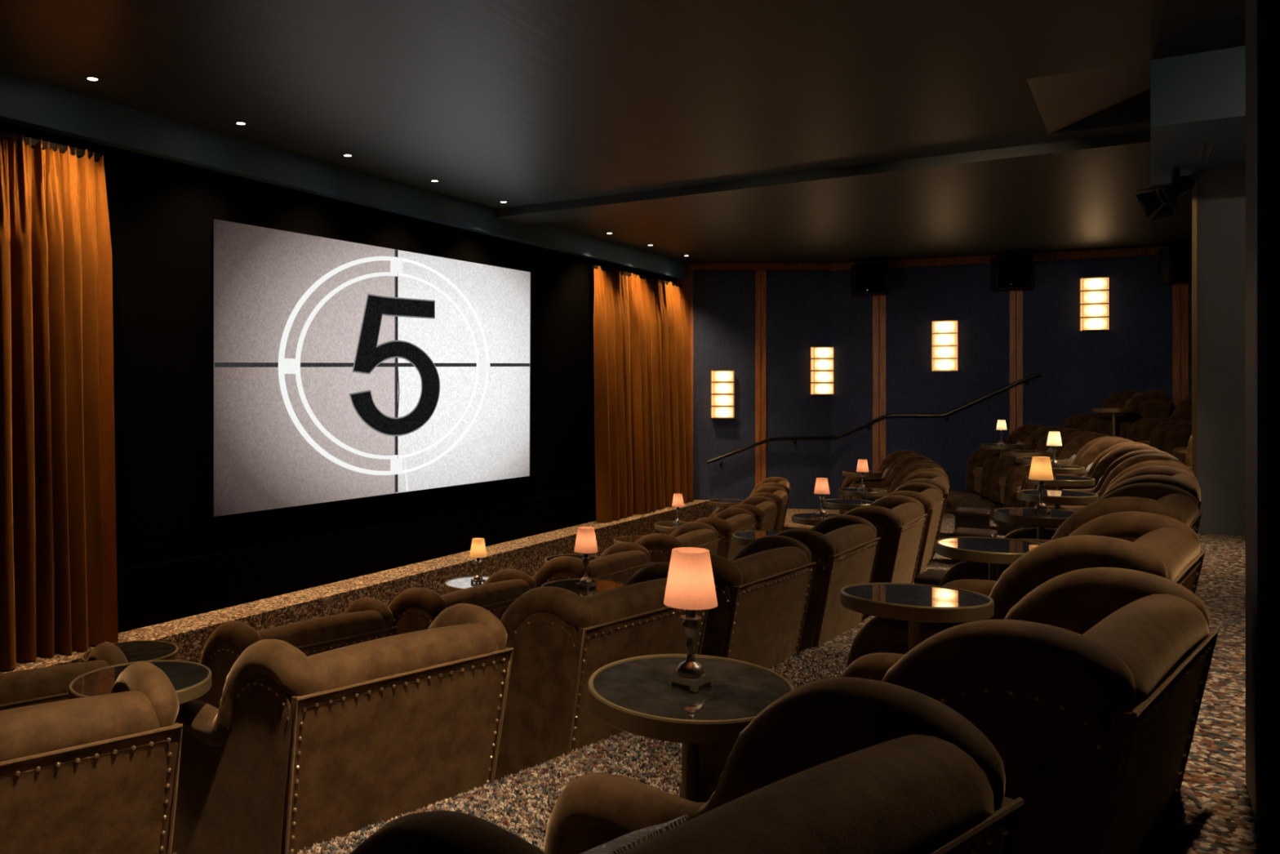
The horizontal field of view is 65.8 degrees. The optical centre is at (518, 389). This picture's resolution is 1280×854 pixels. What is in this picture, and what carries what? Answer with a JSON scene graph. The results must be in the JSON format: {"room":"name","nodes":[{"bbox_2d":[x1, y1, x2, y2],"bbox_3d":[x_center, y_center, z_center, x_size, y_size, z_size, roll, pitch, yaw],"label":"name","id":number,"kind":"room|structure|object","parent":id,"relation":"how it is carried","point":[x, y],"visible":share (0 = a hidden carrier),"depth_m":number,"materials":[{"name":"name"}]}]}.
{"room":"auditorium","nodes":[
{"label":"auditorium","id":0,"kind":"room"},
{"bbox_2d":[0,120,676,569],"bbox_3d":[-1.867,-0.010,9.420,0.240,5.220,17.000,0,0,33],"label":"wall","id":1,"kind":"structure","parent":0,"point":[162,212],"depth_m":8.10,"materials":[{"name":"paint"}]},
{"bbox_2d":[0,130,118,670],"bbox_3d":[-3.843,0.043,5.788,0.289,3.555,3.166,0,0,33],"label":"curtain","id":2,"kind":"object","parent":1,"relation":"hanging from","point":[59,588],"visible":1,"depth_m":6.76,"materials":[{"name":"fabric"}]},
{"bbox_2d":[116,486,595,632],"bbox_3d":[-0.242,1.595,11.692,0.045,0.470,10.580,0,0,33],"label":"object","id":3,"kind":"structure","parent":1,"relation":"attached to","point":[150,594],"depth_m":9.16,"materials":[{"name":"black fabric"}]},
{"bbox_2d":[213,218,530,516],"bbox_3d":[-1.178,-0.201,10.155,0.020,2.541,4.907,0,0,33],"label":"projection screen","id":4,"kind":"object","parent":1,"relation":"attached to","point":[344,370],"visible":1,"depth_m":9.54,"materials":[{"name":"white"}]},
{"bbox_2d":[591,264,693,521],"bbox_3d":[1.954,0.043,14.748,0.295,3.555,3.044,0,0,33],"label":"curtain","id":5,"kind":"object","parent":1,"relation":"hanging from","point":[643,435],"visible":1,"depth_m":14.41,"materials":[{"name":"fabric"}]},
{"bbox_2d":[0,72,688,279],"bbox_3d":[-1.873,-1.975,9.311,0.350,0.290,16.810,0,0,33],"label":"soffit","id":6,"kind":"structure","parent":0,"point":[23,102],"depth_m":8.54,"materials":[{"name":"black paint"}]},
{"bbox_2d":[0,0,1245,262],"bbox_3d":[3.453,-2.370,7.650,11.100,0.500,19.800,0,0,33],"label":"ceiling","id":7,"kind":"structure","parent":0,"point":[519,103],"depth_m":7.04,"materials":[{"name":"paint"}]},
{"bbox_2d":[495,129,1150,224],"bbox_3d":[2.614,-2.072,9.990,6.450,0.095,0.620,0,0,33],"label":"ceiling beam","id":8,"kind":"structure","parent":7,"relation":"attached to","point":[1136,144],"depth_m":9.40,"materials":[{"name":"paint"}]},
{"bbox_2d":[1026,60,1150,133],"bbox_3d":[4.230,-2.260,7.202,0.710,0.280,1.710,0,0,33],"label":"ceiling panel","id":9,"kind":"object","parent":7,"relation":"attached to","point":[1062,100],"depth_m":7.34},
{"bbox_2d":[1150,45,1245,184],"bbox_3d":[6.400,-1.905,6.038,4.200,0.430,2.110,0,0,33],"label":"bulkhead","id":10,"kind":"object","parent":7,"relation":"attached to","point":[1196,99],"visible":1,"depth_m":6.24,"materials":[{"name":"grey paint"}]},
{"bbox_2d":[1135,167,1199,220],"bbox_3d":[4.989,-1.500,7.469,0.436,0.379,0.258,0,0,-9],"label":"spotlight","id":11,"kind":"object","parent":10,"relation":"hanging from","point":[1149,202],"visible":1,"depth_m":7.46,"materials":[{"name":"black metal"}]},
{"bbox_2d":[0,490,1279,853],"bbox_3d":[3.354,1.850,7.422,10.820,1.500,19.676,0,0,33],"label":"floor","id":12,"kind":"structure","parent":0,"point":[1211,812],"depth_m":6.47,"materials":[{"name":"carpet"}]},
{"bbox_2d":[0,642,128,711],"bbox_3d":[-2.576,1.802,4.825,1.020,1.097,1.122,0,0,-39],"label":"armchair","id":13,"kind":"object","parent":12,"relation":"on","point":[37,686],"visible":0.15,"depth_m":4.48,"materials":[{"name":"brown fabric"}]},
{"bbox_2d":[0,662,182,853],"bbox_3d":[-1.743,1.427,3.132,1.020,1.097,1.122,0,0,-38],"label":"armchair","id":14,"kind":"object","parent":12,"relation":"on","point":[99,774],"visible":1,"depth_m":2.86,"materials":[{"name":"brown fabric"}]},
{"bbox_2d":[80,640,178,662],"bbox_3d":[-2.217,1.923,5.600,0.520,0.853,0.520,0,0,-42],"label":"round table","id":15,"kind":"object","parent":12,"relation":"on","point":[141,650],"visible":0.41,"depth_m":5.63,"materials":[{"name":"glass"}]},
{"bbox_2d":[68,659,211,704],"bbox_3d":[-1.465,1.548,3.813,0.520,0.853,0.520,0,0,-40],"label":"round table","id":16,"kind":"object","parent":12,"relation":"on","point":[190,681],"visible":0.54,"depth_m":3.80,"materials":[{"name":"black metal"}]},
{"bbox_2d":[195,596,397,708],"bbox_3d":[-1.442,1.802,5.848,1.020,1.097,1.122,0,0,-44],"label":"armchair","id":17,"kind":"object","parent":12,"relation":"on","point":[366,619],"visible":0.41,"depth_m":5.41,"materials":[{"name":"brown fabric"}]},
{"bbox_2d":[172,603,513,853],"bbox_3d":[-0.746,1.427,3.976,1.020,1.097,1.122,0,0,-42],"label":"armchair","id":18,"kind":"object","parent":12,"relation":"on","point":[298,751],"visible":0.97,"depth_m":3.55,"materials":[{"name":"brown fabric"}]},
{"bbox_2d":[387,568,536,635],"bbox_3d":[-0.582,1.802,6.754,1.122,1.097,1.020,0,0,41],"label":"armchair","id":19,"kind":"object","parent":12,"relation":"on","point":[414,609],"visible":0.27,"depth_m":6.27,"materials":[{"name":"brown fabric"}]},
{"bbox_2d":[444,576,489,592],"bbox_3d":[-0.310,1.923,7.620,0.520,0.853,0.520,0,0,39],"label":"round table","id":20,"kind":"object","parent":12,"relation":"on","point":[454,584],"visible":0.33,"depth_m":7.57,"materials":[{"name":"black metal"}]},
{"bbox_2d":[469,537,487,584],"bbox_3d":[-0.310,1.329,7.620,0.136,0.342,0.136,0,0,-30],"label":"table lamp","id":21,"kind":"object","parent":20,"relation":"on","point":[477,550],"visible":0.99,"depth_m":7.58,"materials":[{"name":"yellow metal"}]},
{"bbox_2d":[288,646,849,853],"bbox_3d":[0.799,1.588,4.035,1.381,0.029,4.510,0,0,45],"label":"carpet","id":22,"kind":"object","parent":12,"relation":"on","point":[550,778],"visible":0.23,"depth_m":4.01,"materials":[{"name":"carpet"}]},
{"bbox_2d":[540,578,625,597],"bbox_3d":[0.387,1.548,5.574,0.520,0.853,0.520,0,0,42],"label":"round table","id":23,"kind":"object","parent":12,"relation":"on","point":[602,585],"visible":0.26,"depth_m":5.63,"materials":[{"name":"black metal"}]},
{"bbox_2d":[573,526,598,589],"bbox_3d":[0.387,0.954,5.574,0.136,0.342,0.136,0,0,43],"label":"table lamp","id":24,"kind":"object","parent":23,"relation":"on","point":[585,541],"visible":1,"depth_m":5.54,"materials":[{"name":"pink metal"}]},
{"bbox_2d":[533,542,654,587],"bbox_3d":[0.374,1.802,7.931,1.122,1.097,1.020,0,0,37],"label":"armchair","id":25,"kind":"object","parent":12,"relation":"on","point":[620,562],"visible":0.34,"depth_m":7.47,"materials":[{"name":"brown fabric"}]},
{"bbox_2d":[494,561,708,781],"bbox_3d":[0.224,1.427,4.915,1.122,1.097,1.020,0,0,45],"label":"armchair","id":26,"kind":"object","parent":12,"relation":"on","point":[559,637],"visible":0.58,"depth_m":4.38,"materials":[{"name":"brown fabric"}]},
{"bbox_2d":[635,521,720,563],"bbox_3d":[1.181,1.802,9.109,1.122,1.097,1.020,0,0,32],"label":"armchair","id":27,"kind":"object","parent":12,"relation":"on","point":[693,534],"visible":0.29,"depth_m":8.64,"materials":[{"name":"brown fabric"}]},
{"bbox_2d":[350,676,1024,853],"bbox_3d":[0.074,1.052,1.670,1.020,1.097,1.122,0,0,-40],"label":"armchair","id":28,"kind":"object","parent":12,"relation":"on","point":[839,765],"visible":0.99,"depth_m":1.46,"materials":[{"name":"brown fabric"}]},
{"bbox_2d":[580,813,688,853],"bbox_3d":[0.099,0.929,1.640,0.400,0.374,0.191,0,0,-40],"label":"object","id":29,"kind":"object","parent":28,"relation":"on","point":[623,843],"visible":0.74,"depth_m":1.65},
{"bbox_2d":[587,653,795,802],"bbox_3d":[0.440,1.174,2.500,0.520,0.853,0.520,-2,2,-42],"label":"round table","id":30,"kind":"object","parent":12,"relation":"on","point":[633,695],"visible":0.74,"depth_m":2.42,"materials":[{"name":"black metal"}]},
{"bbox_2d":[663,546,717,692],"bbox_3d":[0.438,0.578,2.487,0.136,0.342,0.136,0,0,45],"label":"table lamp","id":31,"kind":"object","parent":30,"relation":"on","point":[690,585],"visible":1,"depth_m":2.45,"materials":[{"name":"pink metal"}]},
{"bbox_2d":[593,656,790,719],"bbox_3d":[0.438,0.756,2.487,0.492,0.012,0.492,-2,2,-42],"label":"tabletop","id":32,"kind":"object","parent":30,"relation":"on","point":[633,688],"depth_m":2.44,"materials":[{"name":"glass"}]},
{"bbox_2d":[693,507,757,561],"bbox_3d":[1.813,1.802,10.199,1.122,1.097,1.020,0,0,28],"label":"armchair","id":33,"kind":"object","parent":12,"relation":"on","point":[727,522],"visible":0.27,"depth_m":9.69,"materials":[{"name":"brown fabric"}]},
{"bbox_2d":[709,485,789,531],"bbox_3d":[2.849,1.802,12.523,1.122,1.097,1.020,0,0,20],"label":"armchair","id":34,"kind":"object","parent":12,"relation":"on","point":[778,494],"visible":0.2,"depth_m":12.26,"materials":[{"name":"brown fabric"}]},
{"bbox_2d":[711,476,791,528],"bbox_3d":[3.263,1.802,13.812,1.122,1.097,1.020,0,0,16],"label":"armchair","id":35,"kind":"object","parent":12,"relation":"on","point":[782,482],"visible":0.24,"depth_m":13.54,"materials":[{"name":"brown fabric"}]},
{"bbox_2d":[727,496,778,530],"bbox_3d":[2.360,1.802,11.315,1.122,1.097,1.020,0,0,25],"label":"armchair","id":36,"kind":"object","parent":12,"relation":"on","point":[764,508],"visible":0.26,"depth_m":11.03,"materials":[{"name":"brown fabric"}]},
{"bbox_2d":[732,530,781,545],"bbox_3d":[1.922,1.548,7.568,0.520,0.853,0.520,0,0,35],"label":"round table","id":37,"kind":"object","parent":12,"relation":"on","point":[744,537],"visible":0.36,"depth_m":7.59,"materials":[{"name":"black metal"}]},
{"bbox_2d":[733,530,779,539],"bbox_3d":[1.922,1.131,7.568,0.492,0.012,0.492,0,0,35],"label":"mirror","id":38,"kind":"object","parent":37,"relation":"on","point":[745,535],"depth_m":7.63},
{"bbox_2d":[700,534,816,668],"bbox_3d":[1.032,1.427,5.806,1.122,1.097,1.020,0,0,41],"label":"armchair","id":39,"kind":"object","parent":12,"relation":"on","point":[758,618],"visible":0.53,"depth_m":5.39,"materials":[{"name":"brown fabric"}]},
{"bbox_2d":[791,512,843,525],"bbox_3d":[2.701,1.548,8.703,0.520,0.853,0.520,0,0,31],"label":"round table","id":40,"kind":"object","parent":12,"relation":"on","point":[805,518],"visible":0.38,"depth_m":8.63,"materials":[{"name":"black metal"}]},
{"bbox_2d":[793,513,840,519],"bbox_3d":[2.701,1.131,8.703,0.492,0.012,0.492,0,0,31],"label":"mirror","id":41,"kind":"object","parent":40,"relation":"on","point":[796,516],"depth_m":8.67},
{"bbox_2d":[813,477,830,517],"bbox_3d":[2.701,0.954,8.703,0.136,0.342,0.136,0,0,43],"label":"table lamp","id":42,"kind":"object","parent":40,"relation":"on","point":[821,487],"visible":1,"depth_m":8.67,"materials":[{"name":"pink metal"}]},
{"bbox_2d":[774,515,880,653],"bbox_3d":[1.779,1.427,6.737,1.122,1.097,1.020,0,0,37],"label":"armchair","id":43,"kind":"object","parent":12,"relation":"on","point":[844,548],"visible":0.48,"depth_m":6.22,"materials":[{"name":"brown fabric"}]},
{"bbox_2d":[822,498,874,511],"bbox_3d":[3.331,1.548,9.848,0.520,0.853,0.520,0,0,27],"label":"round table","id":44,"kind":"object","parent":12,"relation":"on","point":[849,504],"visible":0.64,"depth_m":9.73,"materials":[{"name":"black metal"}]},
{"bbox_2d":[838,487,887,499],"bbox_3d":[3.878,1.548,11.021,0.520,0.853,0.520,0,0,23],"label":"round table","id":45,"kind":"object","parent":12,"relation":"on","point":[851,491],"visible":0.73,"depth_m":10.87,"materials":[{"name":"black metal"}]},
{"bbox_2d":[839,449,925,514],"bbox_3d":[5.213,1.427,13.998,1.122,1.097,1.020,0,0,14],"label":"armchair","id":46,"kind":"object","parent":12,"relation":"on","point":[892,459],"visible":0.12,"depth_m":14.33,"materials":[{"name":"brown fabric"}]},
{"bbox_2d":[843,495,927,618],"bbox_3d":[2.647,1.427,7.985,1.122,1.097,1.020,0,0,33],"label":"armchair","id":47,"kind":"object","parent":12,"relation":"on","point":[900,521],"visible":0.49,"depth_m":7.44,"materials":[{"name":"brown fabric"}]},
{"bbox_2d":[845,455,940,511],"bbox_3d":[4.863,1.427,12.737,1.122,1.097,1.020,0,0,17],"label":"armchair","id":48,"kind":"object","parent":12,"relation":"on","point":[905,463],"visible":0.1,"depth_m":13.08,"materials":[{"name":"brown fabric"}]},
{"bbox_2d":[843,471,949,556],"bbox_3d":[3.912,1.427,10.284,1.122,1.097,1.020,0,0,25],"label":"armchair","id":49,"kind":"object","parent":12,"relation":"on","point":[939,480],"visible":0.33,"depth_m":9.82,"materials":[{"name":"brown fabric"}]},
{"bbox_2d":[853,462,950,501],"bbox_3d":[4.430,1.427,11.500,1.122,1.097,1.020,0,0,21],"label":"armchair","id":50,"kind":"object","parent":12,"relation":"on","point":[922,467],"visible":0.06,"depth_m":11.76,"materials":[{"name":"brown fabric"}]},
{"bbox_2d":[881,482,945,577],"bbox_3d":[3.304,1.427,9.090,1.122,1.097,1.020,0,0,29],"label":"armchair","id":51,"kind":"object","parent":12,"relation":"on","point":[930,495],"visible":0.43,"depth_m":8.68,"materials":[{"name":"brown fabric"}]},
{"bbox_2d":[840,582,994,651],"bbox_3d":[1.454,1.172,3.585,0.521,0.867,0.521,0,0,-40],"label":"round table","id":52,"kind":"object","parent":12,"relation":"on","point":[916,604],"visible":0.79,"depth_m":3.48,"materials":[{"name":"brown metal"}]},
{"bbox_2d":[844,583,989,607],"bbox_3d":[1.454,0.756,3.585,0.492,0.012,0.492,-1,-3,44],"label":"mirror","id":53,"kind":"object","parent":52,"relation":"on","point":[856,595],"depth_m":3.55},
{"bbox_2d":[913,568,946,586],"bbox_3d":[3.007,1.441,6.867,0.357,0.319,0.403,0,0,36],"label":"footstool","id":54,"kind":"object","parent":12,"relation":"on","point":[930,576],"visible":0.23,"depth_m":6.79,"materials":[{"name":"leather"}]},
{"bbox_2d":[679,567,1218,853],"bbox_3d":[1.156,1.052,2.684,1.122,1.097,1.020,0,0,44],"label":"armchair","id":55,"kind":"object","parent":12,"relation":"on","point":[1088,692],"visible":0.69,"depth_m":2.13,"materials":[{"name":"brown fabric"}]},
{"bbox_2d":[953,506,991,528],"bbox_3d":[4.933,1.441,10.623,0.357,0.319,0.403,0,0,27],"label":"footstool","id":56,"kind":"object","parent":12,"relation":"on","point":[965,517],"visible":0.84,"depth_m":10.46,"materials":[{"name":"leather"}]},
{"bbox_2d":[951,527,997,564],"bbox_3d":[4.202,1.441,9.012,0.357,0.319,0.403,0,0,30],"label":"footstool","id":57,"kind":"object","parent":12,"relation":"on","point":[959,531],"visible":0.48,"depth_m":8.91,"materials":[{"name":"leather"}]},
{"bbox_2d":[934,536,1042,581],"bbox_3d":[2.300,1.173,4.736,0.520,0.853,0.520,0,0,40],"label":"round table","id":58,"kind":"object","parent":12,"relation":"on","point":[993,551],"visible":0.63,"depth_m":4.68,"materials":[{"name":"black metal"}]},
{"bbox_2d":[937,537,1040,552],"bbox_3d":[2.300,0.756,4.736,0.492,0.012,0.492,0,0,40],"label":"mirror","id":59,"kind":"object","parent":58,"relation":"on","point":[948,544],"depth_m":4.74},
{"bbox_2d":[965,424,1061,503],"bbox_3d":[7.137,1.052,14.065,1.122,1.097,1.020,0,0,12],"label":"armchair","id":60,"kind":"object","parent":12,"relation":"on","point":[981,462],"visible":0.38,"depth_m":14.35,"materials":[{"name":"brown fabric"}]},
{"bbox_2d":[846,511,1204,667],"bbox_3d":[2.029,1.052,3.944,1.122,1.097,1.020,0,0,41],"label":"armchair","id":61,"kind":"object","parent":12,"relation":"on","point":[1156,544],"visible":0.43,"depth_m":3.54,"materials":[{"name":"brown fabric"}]},
{"bbox_2d":[993,507,1076,539],"bbox_3d":[3.189,1.173,5.971,0.520,0.853,0.520,0,0,36],"label":"round table","id":62,"kind":"object","parent":12,"relation":"on","point":[1021,516],"visible":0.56,"depth_m":5.89,"materials":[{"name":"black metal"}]},
{"bbox_2d":[995,507,1075,517],"bbox_3d":[3.189,0.756,5.971,0.492,0.012,0.492,0,0,36],"label":"mirror","id":63,"kind":"object","parent":62,"relation":"on","point":[1002,512],"depth_m":5.97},
{"bbox_2d":[1028,456,1053,514],"bbox_3d":[3.189,0.579,5.971,0.136,0.342,0.136,0,0,45],"label":"table lamp","id":64,"kind":"object","parent":62,"relation":"on","point":[1041,469],"visible":1,"depth_m":5.94,"materials":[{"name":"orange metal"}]},
{"bbox_2d":[990,428,1094,507],"bbox_3d":[6.746,1.052,12.534,1.122,1.097,1.020,0,0,16],"label":"armchair","id":65,"kind":"object","parent":12,"relation":"on","point":[1004,468],"visible":0.17,"depth_m":12.88,"materials":[{"name":"brown fabric"}]},
{"bbox_2d":[1024,464,1084,475],"bbox_3d":[5.253,1.173,9.590,0.520,0.853,0.520,0,0,25],"label":"round table","id":66,"kind":"object","parent":12,"relation":"on","point":[1067,469],"visible":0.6,"depth_m":9.37,"materials":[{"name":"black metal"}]},
{"bbox_2d":[1017,488,1098,509],"bbox_3d":[3.912,1.173,7.107,0.520,0.853,0.520,0,0,33],"label":"round table","id":67,"kind":"object","parent":12,"relation":"on","point":[1056,497],"visible":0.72,"depth_m":6.99,"materials":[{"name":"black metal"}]},
{"bbox_2d":[1018,489,1096,496],"bbox_3d":[3.912,0.756,7.107,0.492,0.012,0.492,0,0,33],"label":"mirror","id":68,"kind":"object","parent":67,"relation":"on","point":[1021,492],"depth_m":7.10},
{"bbox_2d":[1025,475,1094,489],"bbox_3d":[4.623,1.173,8.357,0.520,0.853,0.520,0,0,29],"label":"round table","id":69,"kind":"object","parent":12,"relation":"on","point":[1060,481],"visible":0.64,"depth_m":8.17,"materials":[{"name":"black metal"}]},
{"bbox_2d":[1027,475,1092,479],"bbox_3d":[4.623,0.756,8.357,0.492,0.012,0.492,0,0,29],"label":"tabletop","id":70,"kind":"object","parent":69,"relation":"on","point":[1055,477],"depth_m":8.35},
{"bbox_2d":[1008,432,1122,507],"bbox_3d":[6.286,1.052,11.205,1.122,1.097,1.020,0,0,20],"label":"armchair","id":71,"kind":"object","parent":12,"relation":"on","point":[1077,446],"visible":0.17,"depth_m":11.53,"materials":[{"name":"brown fabric"}]},
{"bbox_2d":[938,482,1202,586],"bbox_3d":[2.898,1.052,5.178,1.122,1.097,1.020,0,0,39],"label":"armchair","id":72,"kind":"object","parent":12,"relation":"on","point":[1172,501],"visible":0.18,"depth_m":4.84,"materials":[{"name":"brown fabric"}]},
{"bbox_2d":[1020,437,1148,526],"bbox_3d":[5.802,1.052,10.024,1.122,1.097,1.020,0,0,24],"label":"armchair","id":73,"kind":"object","parent":12,"relation":"on","point":[1095,453],"visible":0.12,"depth_m":10.30,"materials":[{"name":"brown fabric"}]},
{"bbox_2d":[1029,444,1173,507],"bbox_3d":[5.230,1.052,8.837,1.122,1.097,1.020,0,0,27],"label":"armchair","id":74,"kind":"object","parent":12,"relation":"on","point":[1108,462],"visible":0.08,"depth_m":9.06,"materials":[{"name":"brown fabric"}]},
{"bbox_2d":[1004,465,1201,539],"bbox_3d":[3.764,1.052,6.379,1.122,1.097,1.020,0,0,35],"label":"armchair","id":75,"kind":"object","parent":12,"relation":"on","point":[1180,477],"visible":0.16,"depth_m":6.12,"materials":[{"name":"brown fabric"}]},
{"bbox_2d":[1037,453,1194,511],"bbox_3d":[4.541,1.052,7.588,1.122,1.097,1.020,0,0,31],"label":"armchair","id":76,"kind":"object","parent":12,"relation":"on","point":[1137,461],"visible":0.06,"depth_m":7.71,"materials":[{"name":"brown fabric"}]},
{"bbox_2d":[1062,390,1171,438],"bbox_3d":[8.575,0.552,14.107,1.122,1.097,1.020,0,0,11],"label":"armchair","id":77,"kind":"object","parent":12,"relation":"on","point":[1149,404],"visible":0.59,"depth_m":13.65,"materials":[{"name":"brown fabric"}]},
{"bbox_2d":[1126,393,1191,451],"bbox_3d":[8.199,0.552,11.985,1.122,1.097,1.020,0,0,17],"label":"armchair","id":78,"kind":"object","parent":12,"relation":"on","point":[1150,432],"visible":0.06,"depth_m":12.35,"materials":[{"name":"brown fabric"}]},
{"bbox_2d":[1163,422,1191,466],"bbox_3d":[7.728,0.552,10.578,1.122,1.097,1.020,0,0,20],"label":"armchair","id":79,"kind":"object","parent":12,"relation":"on","point":[1178,440],"visible":0.12,"depth_m":11.07,"materials":[{"name":"brown fabric"}]},
{"bbox_2d":[1196,165,1245,536],"bbox_3d":[6.982,-0.295,6.663,3.900,2.790,0.430,0,0,33],"label":"wall pier","id":80,"kind":"object","parent":12,"relation":"on","point":[1220,192],"visible":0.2,"depth_m":7.46,"materials":[{"name":"paint"}]},
{"bbox_2d":[1191,169,1196,477],"bbox_3d":[5.218,-0.295,7.552,0.030,2.790,0.050,0,0,33],"label":"trim","id":81,"kind":"structure","parent":80,"relation":"attached to","point":[1194,188],"depth_m":7.53,"materials":[{"name":"gold metal"}]},
{"bbox_2d":[688,244,1191,511],"bbox_3d":[8.225,-0.010,14.998,11.509,5.220,1.096,0,0,19],"label":"wall","id":82,"kind":"structure","parent":0,"point":[1079,371],"depth_m":15.80,"materials":[{"name":"blue fabric"}]},
{"bbox_2d":[690,269,693,471],"bbox_3d":[2.889,0.250,16.292,0.040,4.500,0.022,0,0,0],"label":"trim","id":83,"kind":"structure","parent":82,"relation":"attached to","point":[691,270],"depth_m":16.28,"materials":[{"name":"brown wood"}]},
{"bbox_2d":[711,369,734,418],"bbox_3d":[3.400,0.070,16.249,0.384,0.806,0.106,0,0,0],"label":"wall sconce","id":84,"kind":"object","parent":82,"relation":"attached to","point":[722,381],"visible":1,"depth_m":16.20,"materials":[{"name":"white glass"}]},
{"bbox_2d":[755,269,760,486],"bbox_3d":[3.990,0.250,16.293,0.080,4.500,0.022,0,0,0],"label":"trim","id":85,"kind":"structure","parent":82,"relation":"attached to","point":[757,272],"depth_m":16.28,"materials":[{"name":"brown wood"}]},
{"bbox_2d":[688,263,831,269],"bbox_3d":[3.999,-2.055,16.289,2.411,0.100,0.030,0,0,0],"label":"trim","id":86,"kind":"structure","parent":82,"relation":"attached to","point":[691,266],"depth_m":16.27,"materials":[{"name":"brown wood"}]},
{"bbox_2d":[760,269,765,480],"bbox_3d":[4.084,0.250,16.293,0.080,4.500,0.022,0,0,0],"label":"trim","id":87,"kind":"structure","parent":82,"relation":"attached to","point":[762,271],"depth_m":16.28,"materials":[{"name":"brown wood"}]},
{"bbox_2d":[809,346,835,395],"bbox_3d":[5.056,-0.320,16.251,0.384,0.806,0.106,0,0,0],"label":"wall sconce","id":88,"kind":"object","parent":82,"relation":"attached to","point":[821,357],"visible":1,"depth_m":16.20,"materials":[{"name":"white glass"}]},
{"bbox_2d":[851,261,888,295],"bbox_3d":[5.693,-1.800,15.830,0.576,0.500,0.431,0,0,17],"label":"wall speaker","id":89,"kind":"object","parent":82,"relation":"attached to","point":[867,277],"visible":1,"depth_m":15.65,"materials":[{"name":"black"}]},
{"bbox_2d":[855,264,885,293],"bbox_3d":[5.634,-1.781,15.642,0.450,0.440,0.015,0,3,17],"label":"grille","id":90,"kind":"object","parent":89,"relation":"attached to","point":[869,278],"depth_m":15.64,"materials":[{"name":"black fabric"}]},
{"bbox_2d":[706,373,1041,466],"bbox_3d":[5.620,0.506,15.825,5.030,1.538,0.552,0,0,14],"label":"handrail","id":91,"kind":"object","parent":82,"relation":"attached to","point":[1037,375],"visible":1,"depth_m":15.90,"materials":[{"name":"black metal"}]},
{"bbox_2d":[872,294,879,471],"bbox_3d":[5.848,0.250,16.004,0.094,4.500,0.022,0,0,24],"label":"trim","id":92,"kind":"structure","parent":82,"relation":"attached to","point":[875,297],"depth_m":16.00,"materials":[{"name":"brown wood"}]},
{"bbox_2d":[880,294,885,463],"bbox_3d":[5.946,0.250,15.960,0.094,4.500,0.022,0,0,24],"label":"trim","id":93,"kind":"structure","parent":82,"relation":"attached to","point":[882,297],"depth_m":15.95,"materials":[{"name":"brown wood"}]},
{"bbox_2d":[931,320,958,371],"bbox_3d":[6.772,-0.700,15.537,0.384,0.806,0.106,0,0,24],"label":"wall sconce","id":94,"kind":"object","parent":82,"relation":"attached to","point":[944,333],"visible":1,"depth_m":15.50,"materials":[{"name":"white glass"}]},
{"bbox_2d":[830,244,1191,271],"bbox_3d":[8.620,-2.045,14.754,7.498,0.120,0.030,0,0,24],"label":"trim","id":95,"kind":"structure","parent":82,"relation":"attached to","point":[1139,251],"depth_m":15.03,"materials":[{"name":"brown wood"}]},
{"bbox_2d":[990,253,1033,289],"bbox_3d":[7.566,-1.800,14.989,0.576,0.500,0.431,0,0,17],"label":"wall speaker","id":96,"kind":"object","parent":82,"relation":"attached to","point":[1007,272],"visible":1,"depth_m":14.81,"materials":[{"name":"black"}]},
{"bbox_2d":[998,257,1031,287],"bbox_3d":[7.508,-1.781,14.801,0.450,0.440,0.015,0,3,17],"label":"grille","id":97,"kind":"object","parent":96,"relation":"attached to","point":[1013,272],"depth_m":14.80,"materials":[{"name":"black fabric"}]},
{"bbox_2d":[1009,289,1015,434],"bbox_3d":[7.670,0.250,15.185,0.084,4.500,0.022,0,0,24],"label":"trim","id":98,"kind":"structure","parent":82,"relation":"attached to","point":[1012,292],"depth_m":15.18,"materials":[{"name":"brown wood"}]},
{"bbox_2d":[1016,288,1022,428],"bbox_3d":[7.759,0.250,15.145,0.084,4.500,0.022,0,0,24],"label":"trim","id":99,"kind":"structure","parent":82,"relation":"attached to","point":[1019,292],"depth_m":15.14,"materials":[{"name":"brown wood"}]},
{"bbox_2d":[1080,275,1109,331],"bbox_3d":[8.654,-1.290,14.691,0.384,0.806,0.106,0,0,24],"label":"wall sconce","id":100,"kind":"object","parent":82,"relation":"attached to","point":[1094,291],"visible":1,"depth_m":14.65,"materials":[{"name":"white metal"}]},
{"bbox_2d":[1158,245,1191,284],"bbox_3d":[9.585,-1.800,14.078,0.576,0.500,0.431,0,0,17],"label":"wall speaker","id":101,"kind":"object","parent":82,"relation":"attached to","point":[1175,262],"visible":0.62,"depth_m":13.94,"materials":[{"name":"black"}]},
{"bbox_2d":[1171,248,1191,280],"bbox_3d":[9.526,-1.781,13.890,0.450,0.440,0.015,0,3,17],"label":"grille","id":102,"kind":"object","parent":101,"relation":"attached to","point":[1181,259],"depth_m":13.91,"materials":[{"name":"black fabric"}]},
{"bbox_2d":[1172,283,1180,413],"bbox_3d":[9.619,0.250,14.309,0.089,4.500,0.022,0,0,24],"label":"trim","id":103,"kind":"structure","parent":82,"relation":"attached to","point":[1175,286],"depth_m":14.30,"materials":[{"name":"brown wood"}]},
{"bbox_2d":[1180,283,1188,401],"bbox_3d":[9.713,0.250,14.268,0.089,4.500,0.022,0,0,24],"label":"trim","id":104,"kind":"structure","parent":82,"relation":"attached to","point":[1184,286],"depth_m":14.26,"materials":[{"name":"brown wood"}]},
{"bbox_2d":[1245,0,1279,831],"bbox_3d":[2.521,-0.510,2.223,1.378,3.220,0.330,0,0,33],"label":"wall","id":105,"kind":"structure","parent":0,"point":[1262,16],"depth_m":2.45,"materials":[{"name":"black paint"}]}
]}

